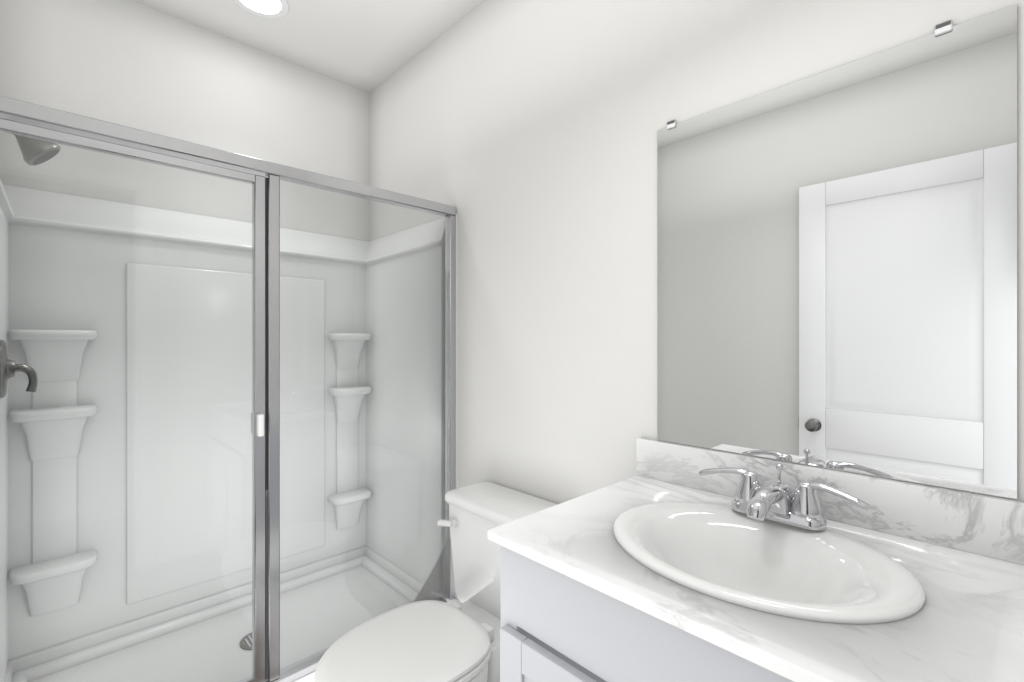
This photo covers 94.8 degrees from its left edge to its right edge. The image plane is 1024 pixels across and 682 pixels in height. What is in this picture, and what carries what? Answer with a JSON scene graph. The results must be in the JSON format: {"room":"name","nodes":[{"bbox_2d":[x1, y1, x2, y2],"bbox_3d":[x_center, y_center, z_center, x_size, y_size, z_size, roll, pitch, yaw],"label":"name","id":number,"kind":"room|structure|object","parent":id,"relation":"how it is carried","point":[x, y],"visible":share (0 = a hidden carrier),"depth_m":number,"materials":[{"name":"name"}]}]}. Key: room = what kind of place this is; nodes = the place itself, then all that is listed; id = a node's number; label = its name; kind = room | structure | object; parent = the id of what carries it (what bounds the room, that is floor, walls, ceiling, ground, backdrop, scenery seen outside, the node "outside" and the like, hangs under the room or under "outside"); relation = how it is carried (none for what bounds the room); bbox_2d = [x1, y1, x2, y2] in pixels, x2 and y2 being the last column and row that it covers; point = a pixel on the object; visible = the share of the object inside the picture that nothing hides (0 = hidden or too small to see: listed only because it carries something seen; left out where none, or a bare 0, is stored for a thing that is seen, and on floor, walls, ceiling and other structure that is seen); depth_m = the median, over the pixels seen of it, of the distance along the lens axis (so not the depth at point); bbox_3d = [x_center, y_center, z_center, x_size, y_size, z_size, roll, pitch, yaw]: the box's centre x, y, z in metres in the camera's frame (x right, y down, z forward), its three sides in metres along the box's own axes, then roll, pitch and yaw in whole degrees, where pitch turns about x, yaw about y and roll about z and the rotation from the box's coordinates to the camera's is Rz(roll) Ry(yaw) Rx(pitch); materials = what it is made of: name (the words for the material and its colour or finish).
{"room":"bathroom","nodes":[
{"label":"bathroom","id":0,"kind":"room"},
{"bbox_2d":[0,0,369,240],"bbox_3d":[-1.395,-0.021,1.872,1.960,2.510,0.120,0,0,-44],"label":"wall","id":1,"kind":"structure","parent":0,"point":[132,64],"depth_m":1.86,"materials":[{"name":"paint"}]},
{"bbox_2d":[0,181,456,681],"bbox_3d":[-0.949,0.259,1.702,1.308,1.539,0.741,0,0,-44],"label":"shower surround","id":2,"kind":"object","parent":1,"relation":"attached to","point":[140,393],"visible":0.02,"depth_m":1.83,"materials":[{"name":"plastic"}]},
{"bbox_2d":[0,340,37,397],"bbox_3d":[-1.416,0.079,1.354,0.072,0.164,0.164,0,0,-44],"label":"shower valve","id":3,"kind":"object","parent":2,"relation":"attached to","point":[9,365],"depth_m":1.33,"materials":[{"name":"silver metal"}]},
{"bbox_2d":[133,0,484,92],"bbox_3d":[-0.517,-1.326,0.955,1.960,0.100,2.660,0,0,-44],"label":"ceiling","id":4,"kind":"structure","parent":0,"point":[368,46],"depth_m":1.92,"materials":[{"name":"paint"}]},
{"bbox_2d":[234,0,288,17],"bbox_3d":[-0.942,-1.274,1.760,0.196,0.004,0.196,0,0,-44],"label":"recessed light","id":5,"kind":"object","parent":4,"relation":"in","point":[274,8],"visible":1,"depth_m":1.79,"materials":[{"name":"paint"}]},
{"bbox_2d":[370,0,1023,599],"bbox_3d":[0.189,-0.021,1.548,0.120,2.510,2.540,0,0,-44],"label":"wall","id":6,"kind":"structure","parent":0,"point":[520,136],"depth_m":1.47,"materials":[{"name":"paint"}]},
{"bbox_2d":[667,119,676,129],"bbox_3d":[0.413,-0.560,1.219,0.010,0.020,0.024,0,0,-44],"label":"mirror clip","id":7,"kind":"object","parent":6,"relation":"attached to","point":[670,124],"depth_m":1.21,"materials":[{"name":"plastic"}]},
{"bbox_2d":[636,437,1023,564],"bbox_3d":[0.612,0.314,1.005,0.020,0.100,0.774,0,0,-44],"label":"backsplash","id":8,"kind":"structure","parent":6,"relation":"attached to","point":[984,525],"depth_m":0.90,"materials":[{"name":"stone"}]},
{"bbox_2d":[657,4,1016,498],"bbox_3d":[0.613,-0.148,1.015,0.006,0.820,0.650,0,0,-44],"label":"mirror","id":9,"kind":"object","parent":6,"relation":"attached to","point":[837,268],"visible":1,"depth_m":0.94,"materials":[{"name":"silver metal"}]},
{"bbox_2d":[934,20,952,35],"bbox_3d":[0.773,-0.560,0.844,0.010,0.020,0.024,0,0,-44],"label":"mirror clip","id":10,"kind":"object","parent":6,"relation":"attached to","point":[943,27],"depth_m":0.84,"materials":[{"name":"plastic"}]},
{"bbox_3d":[-0.517,1.284,0.955,1.960,0.100,2.660,0,0,-44],"label":"floor","id":11,"kind":"structure","parent":0,"visible":0},
{"bbox_2d":[4,545,461,681],"bbox_3d":[-0.929,1.131,1.681,1.308,0.205,0.799,0,0,-44],"label":"shower pan","id":12,"kind":"object","parent":11,"relation":"on","point":[309,677],"visible":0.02,"depth_m":1.75,"materials":[{"name":"plastic"}]},
{"bbox_2d":[0,96,455,681],"bbox_3d":[-0.706,0.256,1.448,1.295,1.584,0.080,0,0,-44],"label":"shower enclosure","id":13,"kind":"object","parent":12,"relation":"on","point":[436,580],"visible":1,"depth_m":1.39,"materials":[{"name":"clear glass"}]},
{"bbox_2d":[240,632,251,649],"bbox_3d":[-0.935,1.096,1.731,0.116,0.006,0.116,0,0,-44],"label":"shower drain","id":14,"kind":"object","parent":12,"relation":"in","point":[247,647],"depth_m":1.71,"materials":[{"name":"silver metal"}]},
{"bbox_2d":[313,482,557,681],"bbox_3d":[-0.190,0.874,1.331,0.717,0.721,0.480,0,0,-44],"label":"toilet","id":15,"kind":"object","parent":11,"relation":"on","point":[430,641],"visible":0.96,"depth_m":1.33,"materials":[{"name":"ceramic"}]},
{"bbox_2d":[500,546,792,681],"bbox_3d":[0.421,0.809,0.822,0.547,0.850,0.750,0,0,-44],"label":"vanity cabinet","id":16,"kind":"object","parent":11,"relation":"on","point":[557,626],"visible":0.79,"depth_m":0.77,"materials":[{"name":"paint"}]},
{"bbox_2d":[488,475,1023,681],"bbox_3d":[0.419,0.374,0.820,0.554,0.020,0.774,0,0,-44],"label":"countertop","id":17,"kind":"structure","parent":16,"relation":"on","point":[965,623],"depth_m":0.65,"materials":[{"name":"stone"}]},
{"bbox_2d":[613,502,924,623],"bbox_3d":[0.407,0.423,0.822,0.394,0.143,0.474,0,0,-44],"label":"sink","id":18,"kind":"object","parent":17,"relation":"in","point":[727,553],"visible":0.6,"depth_m":0.85,"materials":[{"name":"ceramic"}]},
{"bbox_2d":[699,464,870,529],"bbox_3d":[0.492,0.298,0.903,0.156,0.101,0.304,0,0,-44],"label":"faucet","id":19,"kind":"object","parent":17,"relation":"on","point":[779,501],"visible":1,"depth_m":0.89,"materials":[{"name":"silver metal"}]},
{"bbox_3d":[-1.663,-0.021,1.117,0.530,2.510,0.600,0,0,-44],"label":"wall","id":20,"kind":"structure","parent":0,"visible":0},
{"bbox_2d":[8,119,60,165],"bbox_3d":[-1.329,-0.576,1.270,0.161,0.190,0.090,0,0,-44],"label":"shower head","id":21,"kind":"object","parent":20,"relation":"attached to","point":[37,149],"depth_m":1.27}
]}

